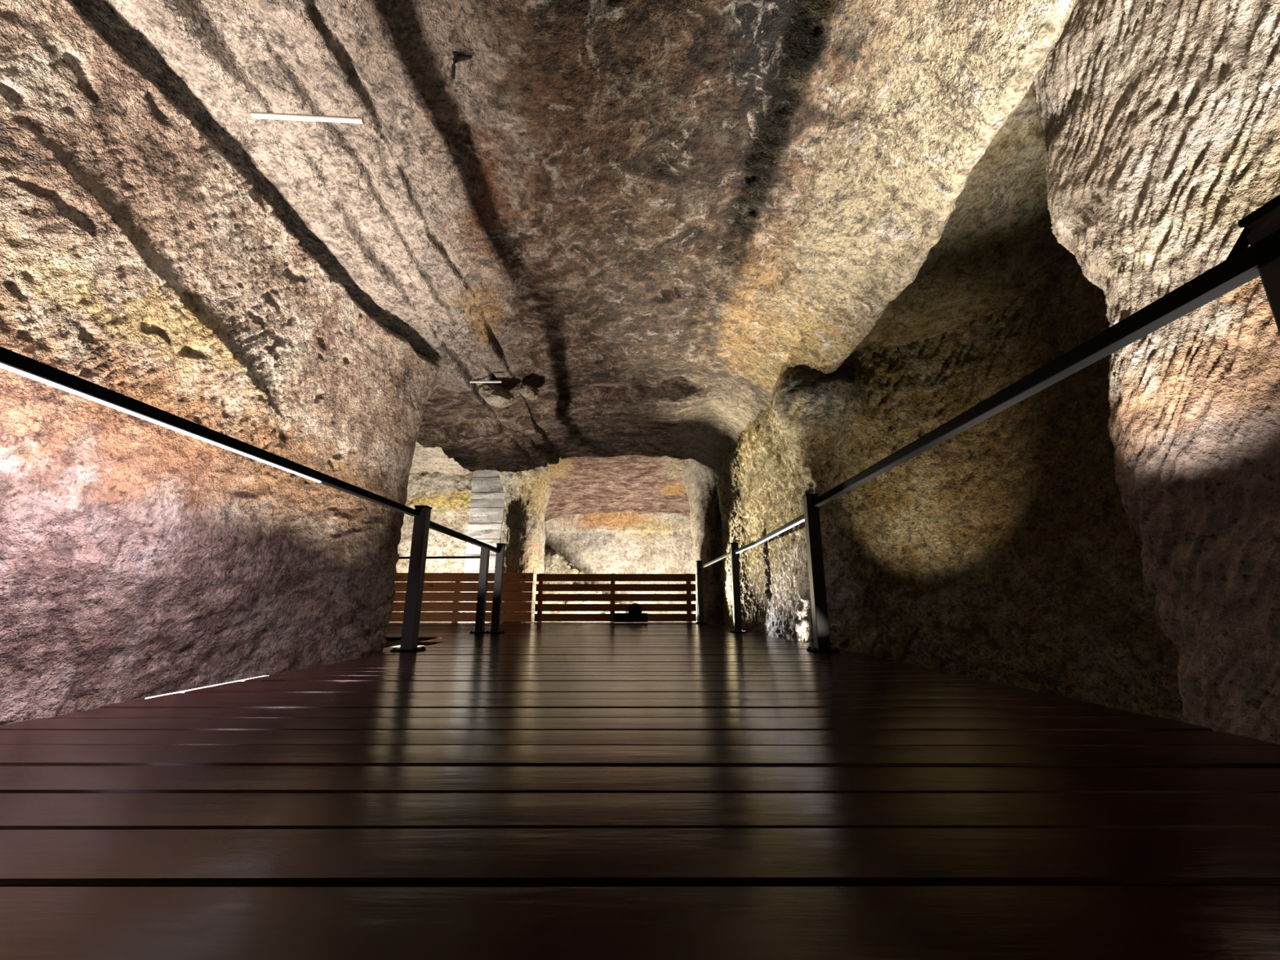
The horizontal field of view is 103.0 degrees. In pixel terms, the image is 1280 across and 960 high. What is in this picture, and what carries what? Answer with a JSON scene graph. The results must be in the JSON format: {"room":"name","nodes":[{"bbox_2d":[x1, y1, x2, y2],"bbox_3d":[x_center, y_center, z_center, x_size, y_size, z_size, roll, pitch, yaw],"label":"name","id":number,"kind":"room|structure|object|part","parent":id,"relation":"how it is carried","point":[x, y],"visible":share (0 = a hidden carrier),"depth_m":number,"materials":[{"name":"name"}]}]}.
{"room":"cave","nodes":[
{"label":"cave","id":0,"kind":"room"},
{"bbox_2d":[0,0,439,725],"bbox_3d":[-3.463,-0.267,2.304,3.113,3.231,6.146,0,-14,0],"label":"wall","id":1,"kind":"structure","parent":0,"point":[140,558],"depth_m":2.48,"materials":[{"name":"stone"}]},
{"bbox_2d":[382,645,422,653],"bbox_3d":[-0.700,2.284,5.977,11.000,0.060,14.500,0,-14,0],"label":"ground","id":2,"kind":"structure","parent":0,"point":[385,650],"depth_m":9.64,"materials":[{"name":"beige stone"}]},
{"bbox_2d":[542,549,627,622],"bbox_3d":[-0.900,2.570,11.623,3.200,2.163,2.400,0,-14,0],"label":"rubble heap","id":3,"kind":"object","parent":2,"relation":"on","point":[552,565],"visible":0.2,"depth_m":11.71,"materials":[{"name":"stone"}]},
{"bbox_2d":[551,552,559,558],"bbox_3d":[-2.001,1.790,12.044,0.166,0.150,0.165,12,-18,-40],"label":"loose stone","id":4,"kind":"object","parent":3,"relation":"on","point":[555,555],"visible":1,"depth_m":12.00,"materials":[{"name":"beige stone"}]},
{"bbox_2d":[565,600,573,604],"bbox_3d":[-1.563,2.738,11.317,0.193,0.137,0.179,6,-15,-21],"label":"loose stone","id":5,"kind":"object","parent":3,"relation":"on","point":[566,602],"visible":0.5,"depth_m":11.25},
{"bbox_2d":[570,568,578,573],"bbox_3d":[-1.533,2.156,11.983,0.176,0.154,0.177,-9,-17,33],"label":"loose stone","id":6,"kind":"object","parent":3,"relation":"on","point":[574,571],"visible":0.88,"depth_m":11.93,"materials":[{"name":"beige stone"}]},
{"bbox_2d":[582,600,591,604],"bbox_3d":[-1.188,2.746,11.431,0.201,0.142,0.178,-5,-15,18],"label":"loose stone","id":7,"kind":"object","parent":3,"relation":"on","point":[584,602],"visible":0.43,"depth_m":11.36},
{"bbox_2d":[383,640,426,648],"bbox_3d":[-1.875,1.532,4.437,5.900,0.170,10.750,0,-14,0],"label":"floor","id":8,"kind":"structure","parent":0,"point":[389,643],"depth_m":6.55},
{"bbox_2d":[391,471,473,612],"bbox_3d":[-4.350,1.716,12.162,3.703,4.100,0.318,0,-14,-1],"label":"wall","id":9,"kind":"structure","parent":0,"point":[448,495],"depth_m":12.35,"materials":[{"name":"stone"}]},
{"bbox_2d":[409,441,473,475],"bbox_3d":[-4.100,-1.024,9.007,4.200,0.184,8.200,0,-14,0],"label":"ceiling","id":10,"kind":"structure","parent":0,"point":[429,460],"depth_m":11.67,"materials":[{"name":"stone"}]},
{"bbox_2d":[460,469,505,612],"bbox_3d":[-3.142,1.569,10.834,0.963,3.750,0.722,0,-14,0],"label":"stairs","id":11,"kind":"structure","parent":0,"point":[486,508],"depth_m":10.68,"materials":[{"name":"grey stone"}]},
{"bbox_2d":[498,463,551,622],"bbox_3d":[-2.492,1.475,10.975,1.156,4.000,2.397,1,-14,-3],"label":"pillar","id":12,"kind":"structure","parent":0,"point":[527,494],"depth_m":10.40,"materials":[{"name":"stone"}]},
{"bbox_2d":[71,0,1078,393],"bbox_3d":[-0.397,-2.043,2.744,5.006,1.129,6.150,0,-14,0],"label":"ceiling","id":13,"kind":"structure","parent":0,"point":[744,188],"depth_m":2.88,"materials":[{"name":"stone"}]},
{"bbox_2d":[250,111,364,124],"bbox_3d":[-1.555,-1.696,2.385,0.492,0.040,0.025,1,-14,-5],"label":"pipe","id":14,"kind":"object","parent":13,"relation":"attached to","point":[254,114],"visible":1,"depth_m":2.38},
{"bbox_2d":[450,51,472,79],"bbox_3d":[-0.867,-2.011,2.473,0.096,0.149,0.030,0,-14,0],"label":"spotlight","id":15,"kind":"object","parent":13,"relation":"hanging from","point":[458,56],"visible":1,"depth_m":2.48,"materials":[{"name":"black metal"}]},
{"bbox_3d":[-0.885,-2.075,2.489,0.050,0.016,0.030,0,-14,0],"label":"plate","id":16,"kind":"part","parent":15,"relation":"part of","materials":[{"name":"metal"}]},
{"bbox_2d":[469,380,502,382],"bbox_3d":[-1.740,-1.066,5.516,0.480,0.028,0.028,0,-14,0],"label":"pipe","id":17,"kind":"object","parent":13,"relation":"attached to","point":[470,381],"visible":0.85,"depth_m":5.50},
{"bbox_2d":[416,359,772,474],"bbox_3d":[-0.457,-0.988,7.644,4.886,1.515,3.930,0,-14,0],"label":"ceiling","id":18,"kind":"structure","parent":0,"point":[602,408],"depth_m":6.52,"materials":[{"name":"stone"}]},
{"bbox_2d":[478,382,515,408],"bbox_3d":[-1.626,-0.944,5.734,0.398,0.272,0.314,11,-18,-39],"label":"rock","id":19,"kind":"object","parent":18,"relation":"attached to","point":[494,394],"visible":1,"depth_m":5.63,"materials":[{"name":"stone"}]},
{"bbox_2d":[518,382,539,399],"bbox_3d":[-1.271,-1.019,5.868,0.251,0.154,0.219,10,-17,-34],"label":"rock","id":20,"kind":"object","parent":18,"relation":"attached to","point":[530,392],"visible":1,"depth_m":5.80,"materials":[{"name":"stone"}]},
{"bbox_2d":[544,454,690,522],"bbox_3d":[-0.350,0.151,11.550,4.500,1.424,4.100,0,-14,0],"label":"ceiling","id":21,"kind":"structure","parent":0,"point":[635,484],"depth_m":11.77,"materials":[{"name":"stone"}]},
{"bbox_2d":[544,511,694,622],"bbox_3d":[-0.450,2.133,12.810,4.901,3.600,0.219,0,-14,0],"label":"wall","id":22,"kind":"structure","parent":0,"point":[627,542],"depth_m":12.96,"materials":[{"name":"stone"}]},
{"bbox_2d":[0,622,1279,959],"bbox_3d":[-1.874,1.413,4.398,6.669,0.042,11.082,0,-14,0],"label":"floor","id":23,"kind":"structure","parent":0,"point":[530,790],"depth_m":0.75,"materials":[{"name":"brown wood"}]},
{"bbox_2d":[145,675,263,698],"bbox_3d":[-1.715,0.856,2.055,0.050,0.052,0.620,0,-14,0],"label":"uplight","id":24,"kind":"object","parent":23,"relation":"attached to","point":[243,680],"visible":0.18,"depth_m":1.98,"materials":[{"name":"white"}]},
{"bbox_2d":[0,346,431,652],"bbox_3d":[-1.689,0.279,1.981,0.183,1.016,3.588,-1,-14,3],"label":"balustrade","id":25,"kind":"object","parent":23,"relation":"on","point":[11,361],"visible":1,"depth_m":2.19,"materials":[{"name":"black metal"}]},
{"bbox_3d":[-1.718,-0.174,2.031,0.051,0.052,3.464,-1,-14,3],"label":"handrail","id":26,"kind":"part","parent":25,"relation":"part of","materials":[{"name":"black metal"}]},
{"bbox_3d":[-1.600,1.169,3.522,0.175,0.026,0.155,0,-14,0],"label":"plate","id":27,"kind":"part","parent":25,"relation":"part of","materials":[{"name":"black metal"}]},
{"bbox_3d":[-1.600,0.696,3.639,0.085,1.000,0.085,0,-14,0],"label":"post","id":28,"kind":"part","parent":25,"relation":"part of","materials":[{"name":"black metal"}]},
{"bbox_2d":[399,546,489,633],"bbox_3d":[-3.225,1.315,6.139,3.015,0.996,0.298,-2,-14,6],"label":"balustrade","id":29,"kind":"object","parent":23,"relation":"on","point":[484,557],"visible":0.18,"depth_m":5.90,"materials":[{"name":"black metal"}]},
{"bbox_3d":[-3.230,0.941,6.133,2.751,0.028,0.028,-1,-14,5],"label":"rail","id":30,"kind":"part","parent":29,"relation":"part of","materials":[{"name":"black"}]},
{"bbox_3d":[-1.830,1.732,5.804,0.175,0.026,0.155,0,-14,0],"label":"plate","id":31,"kind":"part","parent":29,"relation":"part of","materials":[{"name":"black metal"}]},
{"bbox_3d":[-1.830,1.269,5.918,0.085,0.980,0.085,0,-14,0],"label":"post","id":32,"kind":"part","parent":29,"relation":"part of","materials":[{"name":"black metal"}]},
{"bbox_2d":[388,573,533,622],"bbox_3d":[-3.486,2.205,9.569,2.936,0.900,0.104,0,-14,0],"label":"barrier","id":33,"kind":"object","parent":23,"relation":"on","point":[455,593],"visible":0.56,"depth_m":9.52,"materials":[{"name":"brown wood"}]},
{"bbox_2d":[429,520,506,633],"bbox_3d":[-1.640,0.982,4.829,0.175,1.016,2.348,0,-14,0],"label":"balustrade","id":34,"kind":"object","parent":23,"relation":"on","point":[500,549],"visible":0.91,"depth_m":5.79,"materials":[{"name":"black metal"}]},
{"bbox_3d":[-1.625,0.577,4.879,0.050,0.067,2.251,0,-14,-2],"label":"handrail","id":35,"kind":"part","parent":34,"relation":"part of","materials":[{"name":"black"}]},
{"bbox_3d":[-1.640,1.725,5.775,0.175,0.026,0.155,0,-14,0],"label":"plate","id":36,"kind":"part","parent":34,"relation":"part of","materials":[{"name":"black metal"}]},
{"bbox_3d":[-1.640,1.252,5.892,0.085,1.000,0.085,0,-14,0],"label":"post","id":37,"kind":"part","parent":34,"relation":"part of","materials":[{"name":"black metal"}]},
{"bbox_2d":[533,573,696,622],"bbox_3d":[-0.461,2.238,9.704,3.045,0.900,0.104,0,-14,0],"label":"barrier","id":38,"kind":"object","parent":23,"relation":"on","point":[612,587],"visible":0.99,"depth_m":9.65,"materials":[{"name":"brown wood"}]},
{"bbox_3d":[-1.900,2.242,9.721,0.085,0.900,0.070,0,-14,0],"label":"post","id":39,"kind":"part","parent":38,"relation":"part of","materials":[{"name":"wood"}]},
{"bbox_3d":[-0.520,2.242,9.721,0.085,0.900,0.070,0,-14,0],"label":"post","id":40,"kind":"part","parent":38,"relation":"part of","materials":[{"name":"brown wood"}]},
{"bbox_3d":[0.930,2.242,9.721,0.085,0.900,0.070,0,-14,0],"label":"post","id":41,"kind":"part","parent":38,"relation":"part of","materials":[{"name":"wood"}]},
{"bbox_2d":[613,603,647,622],"bbox_3d":[-0.170,2.448,9.408,0.620,0.340,0.260,0,-14,0],"label":"floodlight","id":42,"kind":"object","parent":23,"relation":"on","point":[634,615],"visible":1,"depth_m":9.31,"materials":[{"name":"black metal"}]},
{"bbox_2d":[695,514,804,632],"bbox_3d":[1.136,1.321,6.332,0.180,1.076,5.434,0,-14,-2],"label":"balustrade","id":43,"kind":"object","parent":23,"relation":"on","point":[735,549],"visible":0.96,"depth_m":6.04,"materials":[{"name":"black metal"}]},
{"bbox_3d":[1.050,1.960,8.889,0.085,1.060,0.085,0,-14,0],"label":"post","id":44,"kind":"part","parent":43,"relation":"part of","materials":[{"name":"black metal"}]},
{"bbox_3d":[1.097,1.214,7.585,0.040,0.040,2.811,0,-14,-2],"label":"handrail","id":45,"kind":"part","parent":43,"relation":"part of","materials":[{"name":"black"}]},
{"bbox_3d":[1.145,1.280,6.070,0.085,1.030,0.085,0,-14,0],"label":"post","id":46,"kind":"part","parent":43,"relation":"part of","materials":[{"name":"black metal"}]},
{"bbox_3d":[1.145,1.768,5.950,0.175,0.026,0.155,0,-14,0],"label":"plate","id":47,"kind":"part","parent":43,"relation":"part of","materials":[{"name":"black metal"}]},
{"bbox_3d":[1.213,0.564,4.960,0.071,0.055,2.403,1,-14,-2],"label":"handrail","id":48,"kind":"part","parent":43,"relation":"part of","materials":[{"name":"black"}]},
{"bbox_2d":[801,194,1279,652],"bbox_3d":[1.313,0.218,1.940,0.180,1.116,3.671,0,-14,-2],"label":"balustrade","id":49,"kind":"object","parent":23,"relation":"on","point":[1244,263],"visible":1,"depth_m":1.42,"materials":[{"name":"black metal"}]},
{"bbox_3d":[1.260,0.653,3.640,0.085,1.085,0.085,0,-14,0],"label":"post","id":50,"kind":"part","parent":49,"relation":"part of","materials":[{"name":"black metal"}]},
{"bbox_3d":[1.260,1.167,3.513,0.175,0.026,0.155,0,-14,0],"label":"plate","id":51,"kind":"part","parent":49,"relation":"part of","materials":[{"name":"black metal"}]},
{"bbox_3d":[1.307,-0.249,1.998,0.068,0.060,3.561,0,-14,-1],"label":"handrail","id":52,"kind":"part","parent":49,"relation":"part of","materials":[{"name":"black metal"}]},
{"bbox_3d":[1.345,-0.024,0.928,0.085,1.100,0.085,0,-14,0],"label":"post","id":53,"kind":"part","parent":49,"relation":"part of","materials":[{"name":"black paint"}]},
{"bbox_2d":[682,458,724,626],"bbox_3d":[1.613,1.326,10.581,1.424,4.100,3.293,0,-14,0],"label":"pillar","id":54,"kind":"structure","parent":0,"point":[700,482],"depth_m":9.66,"materials":[{"name":"stone"}]},
{"bbox_2d":[716,252,1185,722],"bbox_3d":[2.023,0.171,5.475,1.711,3.900,7.856,5,-15,-19],"label":"wall","id":55,"kind":"structure","parent":0,"point":[1006,550],"depth_m":4.51,"materials":[{"name":"stone"}]},
{"bbox_2d":[857,87,1070,347],"bbox_3d":[3.275,-2.222,2.762,3.050,0.553,6.100,0,-14,0],"label":"ceiling","id":56,"kind":"structure","parent":0,"point":[998,242],"depth_m":4.10,"materials":[{"name":"beige stone"}]},
{"bbox_2d":[1030,0,1279,744],"bbox_3d":[2.703,-0.962,1.613,1.930,4.250,4.228,-9,-17,33],"label":"wall","id":57,"kind":"structure","parent":0,"point":[1160,119],"depth_m":2.03,"materials":[{"name":"stone"}]}
]}

